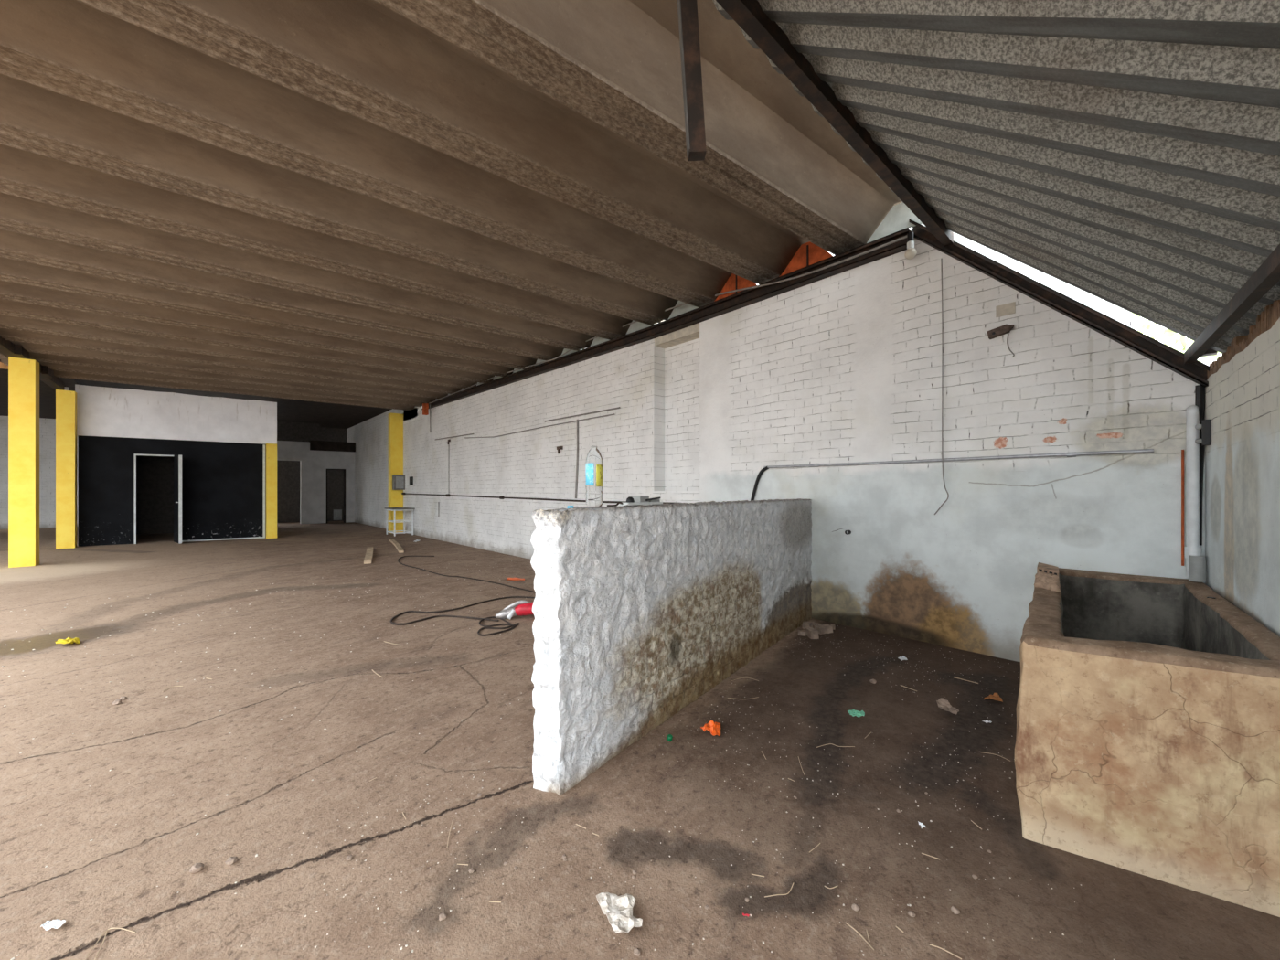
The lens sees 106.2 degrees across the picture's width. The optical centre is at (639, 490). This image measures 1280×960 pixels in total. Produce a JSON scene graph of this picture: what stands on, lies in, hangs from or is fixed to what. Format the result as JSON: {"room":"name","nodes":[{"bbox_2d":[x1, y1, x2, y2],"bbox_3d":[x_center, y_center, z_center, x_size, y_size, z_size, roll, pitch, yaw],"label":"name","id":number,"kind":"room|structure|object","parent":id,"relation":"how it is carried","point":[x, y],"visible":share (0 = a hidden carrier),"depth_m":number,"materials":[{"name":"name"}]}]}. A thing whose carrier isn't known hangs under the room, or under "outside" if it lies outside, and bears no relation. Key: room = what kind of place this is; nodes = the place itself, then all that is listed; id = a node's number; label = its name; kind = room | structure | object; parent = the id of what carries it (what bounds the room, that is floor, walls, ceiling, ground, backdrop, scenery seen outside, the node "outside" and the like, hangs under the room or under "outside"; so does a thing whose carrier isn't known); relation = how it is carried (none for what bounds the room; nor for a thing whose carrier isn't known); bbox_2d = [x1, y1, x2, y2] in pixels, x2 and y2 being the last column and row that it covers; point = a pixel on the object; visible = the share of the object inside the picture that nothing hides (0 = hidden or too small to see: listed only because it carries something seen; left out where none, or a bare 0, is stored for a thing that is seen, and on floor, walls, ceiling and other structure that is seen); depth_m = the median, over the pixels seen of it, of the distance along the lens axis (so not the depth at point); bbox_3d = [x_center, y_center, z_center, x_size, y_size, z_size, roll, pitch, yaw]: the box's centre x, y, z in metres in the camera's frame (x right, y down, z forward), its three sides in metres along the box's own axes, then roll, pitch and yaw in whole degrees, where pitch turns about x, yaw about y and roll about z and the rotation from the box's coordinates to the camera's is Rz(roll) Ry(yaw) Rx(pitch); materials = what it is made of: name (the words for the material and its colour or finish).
{"room":"abandoned warehouse","nodes":[
{"label":"abandoned warehouse","id":0,"kind":"room"},
{"bbox_2d":[0,416,78,529],"bbox_3d":[-24.383,-0.700,15.765,11.075,4.100,0.199,0,0,-36],"label":"wall","id":1,"kind":"structure","parent":0,"point":[47,426],"depth_m":17.57,"materials":[{"name":"paint"}]},
{"bbox_2d":[0,359,83,418],"bbox_3d":[-19.053,-2.705,12.260,7.200,0.130,11.850,0,0,-42],"label":"ceiling","id":2,"kind":"structure","parent":0,"point":[47,393],"depth_m":13.32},
{"bbox_2d":[0,362,8,369],"bbox_3d":[-14.435,-2.565,8.394,4.860,0.170,0.060,0,0,-42],"label":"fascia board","id":3,"kind":"object","parent":2,"relation":"attached to","point":[2,365],"visible":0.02,"depth_m":9.74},
{"bbox_2d":[137,455,173,534],"bbox_3d":[-13.471,-0.040,14.334,3.500,2.780,4.090,0,0,-42],"label":"wall","id":4,"kind":"structure","parent":0,"point":[154,474],"depth_m":15.17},
{"bbox_2d":[78,435,266,546],"bbox_3d":[-12.256,0.000,12.813,3.613,2.700,0.149,0,0,-36],"label":"wall","id":5,"kind":"structure","parent":0,"point":[222,483],"depth_m":12.83,"materials":[{"name":"black paint"}]},
{"bbox_2d":[134,453,181,543],"bbox_3d":[-12.240,0.203,12.444,1.296,2.295,0.514,0,0,4],"label":"door frame","id":6,"kind":"structure","parent":5,"relation":"in","point":[177,460],"depth_m":12.25,"materials":[{"name":"plastic"}]},
{"bbox_2d":[181,444,265,542],"bbox_3d":[-11.465,0.010,13.291,1.749,2.680,0.060,0,0,-36],"label":"trim","id":7,"kind":"structure","parent":5,"relation":"attached to","point":[263,537],"depth_m":13.77,"materials":[{"name":"plastic"}]},
{"bbox_2d":[74,384,277,444],"bbox_3d":[-12.161,-1.969,12.864,3.917,1.238,0.279,0,0,-36],"label":"wall","id":8,"kind":"structure","parent":0,"point":[103,411],"depth_m":12.62,"materials":[{"name":"paint"}]},
{"bbox_2d":[77,379,392,428],"bbox_3d":[-13.624,-2.870,16.843,7.600,0.100,12.460,0,0,-42],"label":"ceiling","id":9,"kind":"structure","parent":0,"point":[329,415],"depth_m":16.57,"materials":[{"name":"paint"}]},
{"bbox_2d":[277,420,346,522],"bbox_3d":[-14.278,-0.950,20.413,3.377,4.600,1.393,0,0,-36],"label":"wall","id":10,"kind":"structure","parent":0,"point":[288,472],"depth_m":20.64,"materials":[{"name":"paint"}]},
{"bbox_2d":[277,440,355,523],"bbox_3d":[-13.612,-0.325,19.773,3.390,3.350,0.229,0,0,-36],"label":"wall","id":11,"kind":"structure","parent":0,"point":[314,464],"depth_m":19.85,"materials":[{"name":"paint"}]},
{"bbox_2d":[309,440,355,451],"bbox_3d":[-12.955,-1.870,20.314,1.708,0.400,0.498,0,0,-36],"label":"mezzanine","id":12,"kind":"object","parent":11,"relation":"attached to","point":[314,445],"visible":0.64,"depth_m":20.09,"materials":[{"name":"black"}]},
{"bbox_2d":[326,469,345,522],"bbox_3d":[-12.967,0.210,20.438,0.700,2.280,0.585,0,0,-42],"label":"door frame","id":13,"kind":"structure","parent":11,"relation":"in","point":[337,513],"depth_m":20.51,"materials":[{"name":"grey wood"}]},
{"bbox_2d":[0,0,903,410],"bbox_3d":[-5.414,-2.580,7.324,7.703,0.444,15.735,0,0,-42],"label":"ceiling","id":14,"kind":"structure","parent":0,"point":[405,205],"depth_m":3.91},
{"bbox_2d":[0,521,1279,959],"bbox_3d":[-5.033,1.450,5.561,60.000,0.200,75.000,0,0,-42],"label":"floor","id":15,"kind":"structure","parent":0,"point":[267,765],"depth_m":2.15,"materials":[{"name":"concrete"}]},
{"bbox_2d":[8,356,39,567],"bbox_3d":[-11.087,-0.505,8.659,0.300,3.710,0.280,0,0,-42],"label":"pillar","id":16,"kind":"structure","parent":15,"relation":"on","point":[23,373],"depth_m":8.56,"materials":[{"name":"paint"}]},
{"bbox_2d":[0,335,63,389],"bbox_3d":[-8.515,-2.450,5.713,0.240,0.170,14.900,0,0,-42],"label":"beam","id":17,"kind":"structure","parent":16,"relation":"on","point":[7,348],"depth_m":8.61,"materials":[{"name":"wood"}]},
{"bbox_2d":[40,918,65,930],"bbox_3d":[-1.810,1.337,1.483,0.072,0.011,0.033,0,0,17],"label":"scrap","id":18,"kind":"object","parent":15,"relation":"on","point":[57,923],"visible":1,"depth_m":1.48,"materials":[{"name":"paper"}]},
{"bbox_2d":[55,386,76,549],"bbox_3d":[-13.550,-0.545,11.366,0.290,3.790,0.260,0,0,-42],"label":"pillar","id":19,"kind":"structure","parent":15,"relation":"on","point":[66,400],"depth_m":11.28,"materials":[{"name":"paint"}]},
{"bbox_2d":[54,636,80,643],"bbox_3d":[-5.017,1.318,4.218,0.154,0.064,0.194,0,0,-22],"label":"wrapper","id":20,"kind":"object","parent":15,"relation":"on","point":[69,640],"visible":1,"depth_m":4.21,"materials":[{"name":"plastic"}]},
{"bbox_2d":[95,930,107,959],"bbox_3d":[-1.598,1.345,1.428,0.006,0.007,0.106,0,0,-35],"label":"straw","id":21,"kind":"object","parent":15,"relation":"on","point":[107,931],"visible":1,"depth_m":1.43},
{"bbox_2d":[84,927,135,959],"bbox_3d":[-1.603,1.345,1.445,0.087,0.007,0.106,0,0,31],"label":"straw","id":22,"kind":"object","parent":15,"relation":"on","point":[113,927],"visible":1,"depth_m":1.47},
{"bbox_2d":[112,698,121,704],"bbox_3d":[-3.315,1.337,3.049,0.041,0.030,0.043,0,0,-42],"label":"pebble","id":23,"kind":"object","parent":15,"relation":"on","point":[118,700],"visible":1,"depth_m":3.04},
{"bbox_2d":[188,863,203,873],"bbox_3d":[-1.573,1.338,1.707,0.036,0.028,0.036,0,0,-17],"label":"pebble","id":24,"kind":"object","parent":15,"relation":"on","point":[197,867],"visible":1,"depth_m":1.70,"materials":[{"name":"stone"}]},
{"bbox_2d":[224,856,237,864],"bbox_3d":[-1.484,1.341,1.744,0.031,0.022,0.031,0,0,2],"label":"pebble","id":25,"kind":"object","parent":15,"relation":"on","point":[231,859],"visible":1,"depth_m":1.74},
{"bbox_2d":[266,443,277,538],"bbox_3d":[-10.557,0.000,13.778,0.245,2.700,0.220,0,0,-42],"label":"pillar","id":26,"kind":"structure","parent":15,"relation":"on","point":[271,448],"depth_m":13.69,"materials":[{"name":"paint"}]},
{"bbox_2d":[363,547,373,564],"bbox_3d":[-5.615,1.320,9.972,0.125,0.060,2.358,0,0,-28],"label":"batten","id":27,"kind":"object","parent":15,"relation":"on","point":[368,559],"visible":1,"depth_m":9.49,"materials":[{"name":"wood"}]},
{"bbox_2d":[388,412,403,532],"bbox_3d":[-7.914,-0.575,15.577,0.370,3.850,0.280,0,0,-42],"label":"pillar","id":28,"kind":"structure","parent":15,"relation":"on","point":[395,420],"depth_m":15.48,"materials":[{"name":"paint"}]},
{"bbox_2d":[392,474,405,490],"bbox_3d":[-7.726,-0.273,15.396,0.325,0.475,0.230,0,0,-42],"label":"meter box","id":29,"kind":"object","parent":28,"relation":"attached to","point":[398,481],"visible":1,"depth_m":15.31,"materials":[{"name":"grey metal"}]},
{"bbox_2d":[389,538,404,553],"bbox_3d":[-5.968,1.325,11.781,0.116,0.050,2.935,0,0,-31],"label":"wood strip","id":30,"kind":"object","parent":15,"relation":"on","point":[395,543],"visible":1,"depth_m":11.49,"materials":[{"name":"wood"}]},
{"bbox_2d":[384,507,415,536],"bbox_3d":[-7.407,0.935,14.809,0.610,0.830,0.920,0,0,-42],"label":"metal stand","id":31,"kind":"object","parent":15,"relation":"on","point":[394,509],"visible":1,"depth_m":14.67,"materials":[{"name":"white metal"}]},
{"bbox_2d":[438,911,446,920],"bbox_3d":[-0.624,1.344,1.520,0.022,0.015,0.022,0,0,-42],"label":"pebble","id":32,"kind":"object","parent":15,"relation":"on","point":[442,916],"visible":1,"depth_m":1.51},
{"bbox_2d":[389,596,536,625],"bbox_3d":[-1.798,1.339,5.348,1.714,0.020,1.026,0,0,-42],"label":"cable","id":33,"kind":"object","parent":15,"relation":"on","point":[403,613],"visible":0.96,"depth_m":5.17,"materials":[{"name":"black rubber"}]},
{"bbox_2d":[397,555,535,592],"bbox_3d":[-3.099,1.339,8.022,0.825,0.019,5.007,0,0,-42],"label":"cable","id":34,"kind":"object","parent":15,"relation":"on","point":[403,556],"visible":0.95,"depth_m":7.52,"materials":[{"name":"black rubber"}]},
{"bbox_2d":[468,866,474,873],"bbox_3d":[-0.596,1.345,1.703,0.022,0.014,0.019,0,0,-42],"label":"pebble","id":35,"kind":"object","parent":15,"relation":"on","point":[471,870],"visible":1,"depth_m":1.70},
{"bbox_2d":[479,616,513,627],"bbox_3d":[-1.478,1.340,4.879,0.276,0.017,0.475,0,0,-42],"label":"cable","id":36,"kind":"object","parent":15,"relation":"on","point":[504,620],"visible":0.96,"depth_m":4.82,"materials":[{"name":"black rubber"}]},
{"bbox_2d":[477,622,519,636],"bbox_3d":[-1.371,1.340,4.679,0.464,0.018,0.253,0,0,-42],"label":"cable","id":37,"kind":"object","parent":15,"relation":"on","point":[517,624],"visible":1,"depth_m":4.68,"materials":[{"name":"black rubber"}]},
{"bbox_2d":[495,599,533,619],"bbox_3d":[-1.284,1.262,5.105,0.477,0.172,0.230,0,0,8],"label":"power tool","id":38,"kind":"object","parent":15,"relation":"on","point":[523,607],"visible":0.91,"depth_m":5.06,"materials":[{"name":"red plastic"}]},
{"bbox_2d":[506,577,524,580],"bbox_3d":[-1.886,1.333,7.285,0.335,0.019,0.224,0,0,0],"label":"paper scrap","id":39,"kind":"object","parent":15,"relation":"on","point":[511,579],"visible":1,"depth_m":7.27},
{"bbox_2d":[2,560,1115,959],"bbox_3d":[-1.981,1.346,4.052,6.903,0.009,9.278,0,0,-42],"label":"debris","id":40,"kind":"object","parent":15,"relation":"on","point":[256,855],"visible":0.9,"depth_m":2.08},
{"bbox_2d":[596,892,642,933],"bbox_3d":[-0.058,1.326,1.526,0.108,0.024,0.160,0,0,-30],"label":"plastic film","id":41,"kind":"object","parent":15,"relation":"on","point":[618,910],"visible":1,"depth_m":1.52,"materials":[{"name":"plastic"}]},
{"bbox_2d":[633,948,640,956],"bbox_3d":[-0.008,1.344,1.404,0.021,0.015,0.020,0,0,-42],"label":"pebble","id":42,"kind":"object","parent":15,"relation":"on","point":[636,951],"visible":1,"depth_m":1.40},
{"bbox_2d":[666,734,672,741],"bbox_3d":[0.160,1.334,2.599,0.032,0.030,0.036,0,0,-42],"label":"cap","id":43,"kind":"object","parent":15,"relation":"on","point":[669,737],"visible":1,"depth_m":2.59,"materials":[{"name":"green plastic"}]},
{"bbox_2d":[530,498,811,796],"bbox_3d":[0.666,0.716,3.645,0.180,1.287,3.737,0,0,36],"label":"wall","id":44,"kind":"structure","parent":15,"relation":"on","point":[639,612],"depth_m":2.65,"materials":[{"name":"paint"}]},
{"bbox_2d":[585,445,602,506],"bbox_3d":[-0.232,-0.073,2.443,0.088,0.314,0.088,0,0,-42],"label":"water bottle","id":45,"kind":"object","parent":44,"relation":"on","point":[593,465],"visible":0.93,"depth_m":2.41,"materials":[{"name":"white"}]},
{"bbox_2d":[607,501,623,506],"bbox_3d":[-0.128,0.071,2.577,0.020,0.024,0.137,0,0,36],"label":"wire tail","id":46,"kind":"object","parent":44,"relation":"on","point":[618,503],"visible":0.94,"depth_m":2.56,"materials":[{"name":"black rubber"}]},
{"bbox_2d":[618,495,662,505],"bbox_3d":[0.009,0.053,2.764,0.070,0.049,0.340,0,0,36],"label":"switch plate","id":47,"kind":"object","parent":44,"relation":"on","point":[638,499],"visible":0.81,"depth_m":2.73,"materials":[{"name":"plastic"}]},
{"bbox_2d":[626,496,634,502],"bbox_3d":[-0.055,0.049,2.668,0.048,0.034,0.047,0,0,-42],"label":"stopper","id":48,"kind":"object","parent":47,"relation":"on","point":[629,499],"visible":0.96,"depth_m":2.65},
{"bbox_2d":[645,496,661,501],"bbox_3d":[0.076,0.046,2.784,0.012,0.024,0.131,0,0,38],"label":"rod","id":49,"kind":"object","parent":44,"relation":"on","point":[658,497],"visible":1,"depth_m":2.78,"materials":[{"name":"plastic"}]},
{"bbox_2d":[700,720,720,735],"bbox_3d":[0.392,1.311,2.673,0.112,0.042,0.156,0,0,8],"label":"wrapper","id":50,"kind":"object","parent":15,"relation":"on","point":[714,728],"visible":1,"depth_m":2.66,"materials":[{"name":"plastic"}]},
{"bbox_2d":[764,883,793,896],"bbox_3d":[0.474,1.345,1.612,0.126,0.007,0.024,0,0,-25],"label":"straw","id":51,"kind":"object","parent":15,"relation":"on","point":[793,883],"visible":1,"depth_m":1.60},
{"bbox_2d":[798,629,805,636],"bbox_3d":[1.512,1.327,4.496,0.075,0.046,0.054,0,0,24],"label":"rubble","id":52,"kind":"object","parent":15,"relation":"on","point":[800,632],"visible":1,"depth_m":4.48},
{"bbox_2d":[801,620,812,629],"bbox_3d":[1.647,1.320,4.735,0.079,0.060,0.106,0,0,35],"label":"rubble","id":53,"kind":"object","parent":15,"relation":"on","point":[805,624],"visible":0.83,"depth_m":4.71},
{"bbox_2d":[805,627,818,639],"bbox_3d":[1.587,1.312,4.441,0.076,0.076,0.137,0,0,-3],"label":"rubble","id":54,"kind":"object","parent":15,"relation":"on","point":[811,633],"visible":1,"depth_m":4.38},
{"bbox_2d":[814,623,832,634],"bbox_3d":[1.753,1.316,4.582,0.157,0.068,0.087,0,0,-25],"label":"rubble","id":55,"kind":"object","parent":15,"relation":"on","point":[826,628],"visible":0.96,"depth_m":4.55,"materials":[{"name":"concrete"}]},
{"bbox_2d":[816,743,854,747],"bbox_3d":[1.028,1.345,2.541,0.202,0.007,0.030,0,0,0],"label":"straw","id":56,"kind":"object","parent":15,"relation":"on","point":[828,743],"visible":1,"depth_m":2.53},
{"bbox_2d":[851,903,859,911],"bbox_3d":[0.697,1.342,1.551,0.024,0.019,0.024,0,0,-42],"label":"pebble","id":57,"kind":"object","parent":15,"relation":"on","point":[855,907],"visible":1,"depth_m":1.54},
{"bbox_2d":[847,709,864,717],"bbox_3d":[1.292,1.324,2.865,0.092,0.027,0.083,0,0,-11],"label":"wrapper","id":58,"kind":"object","parent":15,"relation":"on","point":[853,712],"visible":1,"depth_m":2.86,"materials":[{"name":"plastic"}]},
{"bbox_2d":[845,922,874,949],"bbox_3d":[0.665,1.345,1.457,0.004,0.007,0.100,0,0,-27],"label":"straw","id":59,"kind":"object","parent":15,"relation":"on","point":[846,922],"visible":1,"depth_m":1.46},
{"bbox_2d":[897,655,907,660],"bbox_3d":[2.091,1.333,3.828,0.057,0.021,0.114,0,0,10],"label":"paper scrap","id":60,"kind":"object","parent":15,"relation":"on","point":[902,657],"visible":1,"depth_m":3.82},
{"bbox_2d":[907,910,915,917],"bbox_3d":[0.862,1.344,1.528,0.020,0.016,0.019,0,0,-23],"label":"pebble","id":61,"kind":"object","parent":15,"relation":"on","point":[912,913],"visible":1,"depth_m":1.52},
{"bbox_2d":[929,943,961,959],"bbox_3d":[0.894,1.345,1.407,0.079,0.007,0.003,0,0,34],"label":"straw","id":62,"kind":"object","parent":15,"relation":"on","point":[930,944],"visible":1,"depth_m":1.41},
{"bbox_2d":[936,697,959,714],"bbox_3d":[1.881,1.323,2.961,0.094,0.030,0.217,0,0,9],"label":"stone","id":63,"kind":"object","parent":15,"relation":"on","point":[944,704],"visible":1,"depth_m":2.97,"materials":[{"name":"stone"}]},
{"bbox_2d":[950,906,959,914],"bbox_3d":[1.010,1.343,1.540,0.024,0.017,0.025,0,0,-42],"label":"pebble","id":64,"kind":"object","parent":15,"relation":"on","point":[955,911],"visible":1,"depth_m":1.53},
{"bbox_2d":[983,693,1002,702],"bbox_3d":[2.296,1.329,3.087,0.181,0.021,0.083,0,0,-32],"label":"fallen leaf","id":65,"kind":"object","parent":15,"relation":"on","point":[995,696],"visible":1,"depth_m":3.09,"materials":[{"name":"plant"}]},
{"bbox_2d":[1014,562,1279,917],"bbox_3d":[2.576,0.935,2.533,0.839,0.832,2.421,0,0,41],"label":"trough","id":66,"kind":"object","parent":15,"relation":"on","point":[1147,738],"visible":1,"depth_m":1.72,"materials":[{"name":"concrete"}]},
{"bbox_2d":[346,224,1205,661],"bbox_3d":[-4.883,-0.775,12.709,0.286,4.250,26.600,0,0,-42],"label":"wall","id":67,"kind":"structure","parent":0,"point":[846,367],"depth_m":4.58,"materials":[{"name":"brick"}]},
{"bbox_2d":[409,476,413,485],"bbox_3d":[-7.090,-0.312,14.905,0.050,0.260,0.200,0,0,-42],"label":"strip","id":68,"kind":"object","parent":67,"relation":"attached to","point":[410,477],"visible":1,"depth_m":14.84,"materials":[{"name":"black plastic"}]},
{"bbox_2d":[435,433,473,439],"bbox_3d":[-4.840,-1.395,12.442,0.027,0.089,2.582,0,0,-42],"label":"cable","id":69,"kind":"object","parent":67,"relation":"attached to","point":[470,433],"visible":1,"depth_m":12.29,"materials":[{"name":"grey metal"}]},
{"bbox_2d":[401,492,675,503],"bbox_3d":[-3.598,0.123,11.055,0.067,0.138,12.374,0,0,-42],"label":"conduit","id":70,"kind":"object","parent":67,"relation":"attached to","point":[446,495],"visible":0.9,"depth_m":9.71,"materials":[{"name":"black plastic"}]},
{"bbox_2d":[466,413,614,437],"bbox_3d":[-2.371,-1.255,9.713,0.019,0.132,5.870,0,0,-42],"label":"cable","id":71,"kind":"object","parent":67,"relation":"attached to","point":[613,413],"visible":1,"depth_m":8.94,"materials":[{"name":"grey metal"}]},
{"bbox_2d":[556,446,563,453],"bbox_3d":[-1.457,-0.741,8.681,0.050,0.130,0.160,0,0,-42],"label":"wall bracket","id":72,"kind":"object","parent":67,"relation":"attached to","point":[559,448],"visible":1,"depth_m":8.66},
{"bbox_2d":[575,419,578,498],"bbox_3d":[-1.087,-0.550,8.295,0.042,1.356,0.101,0,0,-42],"label":"strip","id":73,"kind":"object","parent":67,"relation":"attached to","point":[577,462],"visible":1,"depth_m":8.26,"materials":[{"name":"grey metal"}]},
{"bbox_2d":[544,406,619,422],"bbox_3d":[-1.053,-1.299,8.257,0.023,0.048,2.211,0,0,-42],"label":"cable","id":74,"kind":"object","parent":67,"relation":"attached to","point":[618,407],"visible":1,"depth_m":8.12,"materials":[{"name":"grey metal"}]},
{"bbox_2d":[421,227,910,409],"bbox_3d":[-1.933,-2.339,9.162,0.108,0.319,13.020,0,0,-42],"label":"steel beam","id":75,"kind":"structure","parent":67,"relation":"attached to","point":[741,299],"depth_m":5.96,"materials":[{"name":"metal"}]},
{"bbox_2d":[422,403,428,415],"bbox_3d":[-6.019,-2.297,13.491,0.120,0.310,0.150,0,0,-42],"label":"block","id":76,"kind":"object","parent":75,"relation":"hanging from","point":[425,406],"visible":1,"depth_m":13.44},
{"bbox_2d":[429,404,431,432],"bbox_3d":[-5.814,-2.016,13.339,0.027,0.792,0.064,0,0,-42],"label":"hanging rod","id":77,"kind":"object","parent":75,"relation":"hanging from","point":[430,404],"visible":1,"depth_m":13.33,"materials":[{"name":"grey metal"}]},
{"bbox_2d":[534,359,546,365],"bbox_3d":[-1.850,-2.527,9.138,0.012,0.278,0.680,0,0,-42],"label":"end closure","id":78,"kind":"object","parent":75,"relation":"on","point":[538,360],"visible":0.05,"depth_m":9.20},
{"bbox_2d":[561,348,576,356],"bbox_3d":[-1.240,-2.512,8.464,0.012,0.283,0.680,0,0,-42],"label":"end closure","id":79,"kind":"object","parent":75,"relation":"on","point":[564,349],"visible":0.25,"depth_m":8.50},
{"bbox_2d":[590,337,609,346],"bbox_3d":[-0.630,-2.498,7.790,0.012,0.287,0.680,0,0,-42],"label":"end closure","id":80,"kind":"object","parent":75,"relation":"on","point":[598,340],"visible":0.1,"depth_m":7.83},
{"bbox_2d":[625,320,654,334],"bbox_3d":[-0.020,-2.484,7.116,0.012,0.292,0.680,0,0,-42],"label":"end closure","id":81,"kind":"object","parent":75,"relation":"on","point":[635,326],"visible":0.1,"depth_m":7.14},
{"bbox_2d":[429,234,906,403],"bbox_3d":[-1.730,-2.358,8.827,0.021,0.232,12.280,0,0,-42],"label":"cable","id":82,"kind":"object","parent":75,"relation":"attached to","point":[904,237],"visible":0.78,"depth_m":5.33,"materials":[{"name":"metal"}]},
{"bbox_2d":[904,231,917,259],"bbox_3d":[2.389,-2.165,4.246,0.095,0.234,0.095,0,0,-42],"label":"light bulb","id":83,"kind":"object","parent":82,"relation":"hanging from","point":[911,252],"visible":1,"depth_m":4.22,"materials":[{"name":"white glass"}]},
{"bbox_2d":[906,231,914,242],"bbox_3d":[2.389,-2.241,4.246,0.052,0.082,0.052,0,0,-42],"label":"socket","id":84,"kind":"object","parent":83,"relation":"attached to","point":[911,235],"depth_m":4.23,"materials":[{"name":"black plastic"}]},
{"bbox_2d":[668,300,698,319],"bbox_3d":[0.590,-2.484,6.442,0.012,0.292,0.680,0,0,-42],"label":"end closure","id":85,"kind":"object","parent":75,"relation":"on","point":[680,310],"visible":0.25,"depth_m":6.47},
{"bbox_2d":[714,273,757,301],"bbox_3d":[1.144,-2.477,5.754,0.062,0.267,0.615,0,0,-42],"label":"clay piece","id":86,"kind":"object","parent":75,"relation":"on","point":[734,282],"visible":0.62,"depth_m":5.74,"materials":[{"name":"ceramic"}]},
{"bbox_2d":[778,241,832,277],"bbox_3d":[1.754,-2.481,5.080,0.062,0.259,0.615,0,0,-42],"label":"clay piece","id":87,"kind":"object","parent":75,"relation":"on","point":[808,253],"visible":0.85,"depth_m":5.05,"materials":[{"name":"ceramic"}]},
{"bbox_2d":[866,202,922,243],"bbox_3d":[2.333,-2.485,4.408,0.015,0.251,0.500,0,0,-42],"label":"end closure","id":88,"kind":"object","parent":75,"relation":"on","point":[897,219],"visible":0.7,"depth_m":4.39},
{"bbox_2d":[750,448,1153,501],"bbox_3d":[2.365,0.015,4.466,0.038,0.605,3.291,0,0,-42],"label":"conduit","id":89,"kind":"object","parent":67,"relation":"attached to","point":[1142,451],"visible":0.87,"depth_m":4.05,"materials":[{"name":"black plastic"}]},
{"bbox_2d":[986,324,1014,356],"bbox_3d":[2.896,-1.194,3.861,0.060,0.260,0.176,0,0,-42],"label":"bracket","id":90,"kind":"object","parent":67,"relation":"attached to","point":[1004,329],"visible":1,"depth_m":3.84,"materials":[{"name":"brown metal"}]},
{"bbox_2d":[908,218,1209,387],"bbox_3d":[3.035,-1.521,3.671,0.108,1.817,1.770,0,0,-42],"label":"rafter","id":91,"kind":"object","parent":67,"relation":"attached to","point":[1144,345],"visible":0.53,"depth_m":3.51,"materials":[{"name":"metal"}]},
{"bbox_2d":[715,0,953,245],"bbox_3d":[1.121,-2.120,2.714,4.005,0.085,0.070,0,0,-42],"label":"ridge beam","id":92,"kind":"structure","parent":91,"relation":"attached to","point":[749,15],"depth_m":2.57,"materials":[{"name":"metal"}]},
{"bbox_2d":[676,0,706,160],"bbox_3d":[0.199,-1.700,1.895,0.120,0.757,0.074,0,0,-1],"label":"post","id":93,"kind":"object","parent":92,"relation":"hanging from","point":[687,9],"visible":1,"depth_m":1.87,"materials":[{"name":"metal"}]},
{"bbox_2d":[934,258,949,514],"bbox_3d":[2.604,-0.898,4.157,0.009,2.216,0.112,0,0,-42],"label":"hanging wire","id":94,"kind":"object","parent":91,"relation":"hanging from","point":[941,259],"visible":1,"depth_m":4.15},
{"bbox_2d":[1184,243,1279,363],"bbox_3d":[2.346,-0.833,1.770,0.045,0.105,3.475,0,0,42],"label":"purlin","id":95,"kind":"object","parent":91,"relation":"attached to","point":[1267,274],"visible":1,"depth_m":2.12,"materials":[{"name":"metal"}]},
{"bbox_2d":[1200,348,1217,357],"bbox_3d":[3.552,-0.900,3.005,0.080,0.100,0.070,0,0,-42],"label":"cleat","id":96,"kind":"object","parent":95,"relation":"attached to","point":[1210,352],"visible":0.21,"depth_m":2.98,"materials":[{"name":"metal"}]},
{"bbox_2d":[1181,449,1183,565],"bbox_3d":[3.555,0.110,3.150,0.014,0.760,0.014,0,0,-42],"label":"wire","id":97,"kind":"object","parent":67,"relation":"attached to","point":[1182,451],"visible":1,"depth_m":3.15,"materials":[{"name":"plastic"}]},
{"bbox_2d":[1194,384,1205,545],"bbox_3d":[3.604,-0.165,3.095,0.042,1.031,0.038,0,0,-20],"label":"post","id":98,"kind":"object","parent":67,"relation":"attached to","point":[1200,389],"visible":0.57,"depth_m":3.08,"materials":[{"name":"black metal"}]},
{"bbox_2d":[712,0,1279,352],"bbox_3d":[1.784,-1.503,2.025,3.836,1.848,2.356,0,0,-42],"label":"ceiling","id":99,"kind":"structure","parent":0,"point":[1125,154],"depth_m":1.90,"materials":[{"name":"metal"}]},
{"bbox_2d":[1130,312,1221,362],"bbox_3d":[9.372,-1.490,6.836,4.547,5.700,4.338,0,0,-42],"label":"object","id":100,"kind":"object","parent":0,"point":[1181,345],"visible":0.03,"depth_m":7.36,"materials":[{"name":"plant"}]},
{"bbox_2d":[1205,299,1279,636],"bbox_3d":[2.327,0.254,1.478,0.200,2.191,4.650,0,0,42],"label":"wall","id":101,"kind":"structure","parent":0,"point":[1242,392],"depth_m":2.37,"materials":[{"name":"brick"}]},
{"bbox_2d":[1184,405,1205,582],"bbox_3d":[3.535,0.009,3.066,0.074,1.123,0.143,0,0,30],"label":"pipe","id":102,"kind":"object","parent":101,"relation":"attached to","point":[1195,562],"visible":1,"depth_m":3.06,"materials":[{"name":"white plastic"}]},
{"bbox_2d":[1194,419,1210,445],"bbox_3d":[3.518,-0.362,3.007,0.100,0.155,0.062,0,0,-42],"label":"switch box","id":103,"kind":"object","parent":101,"relation":"attached to","point":[1205,426],"visible":1,"depth_m":2.97,"materials":[{"name":"black plastic"}]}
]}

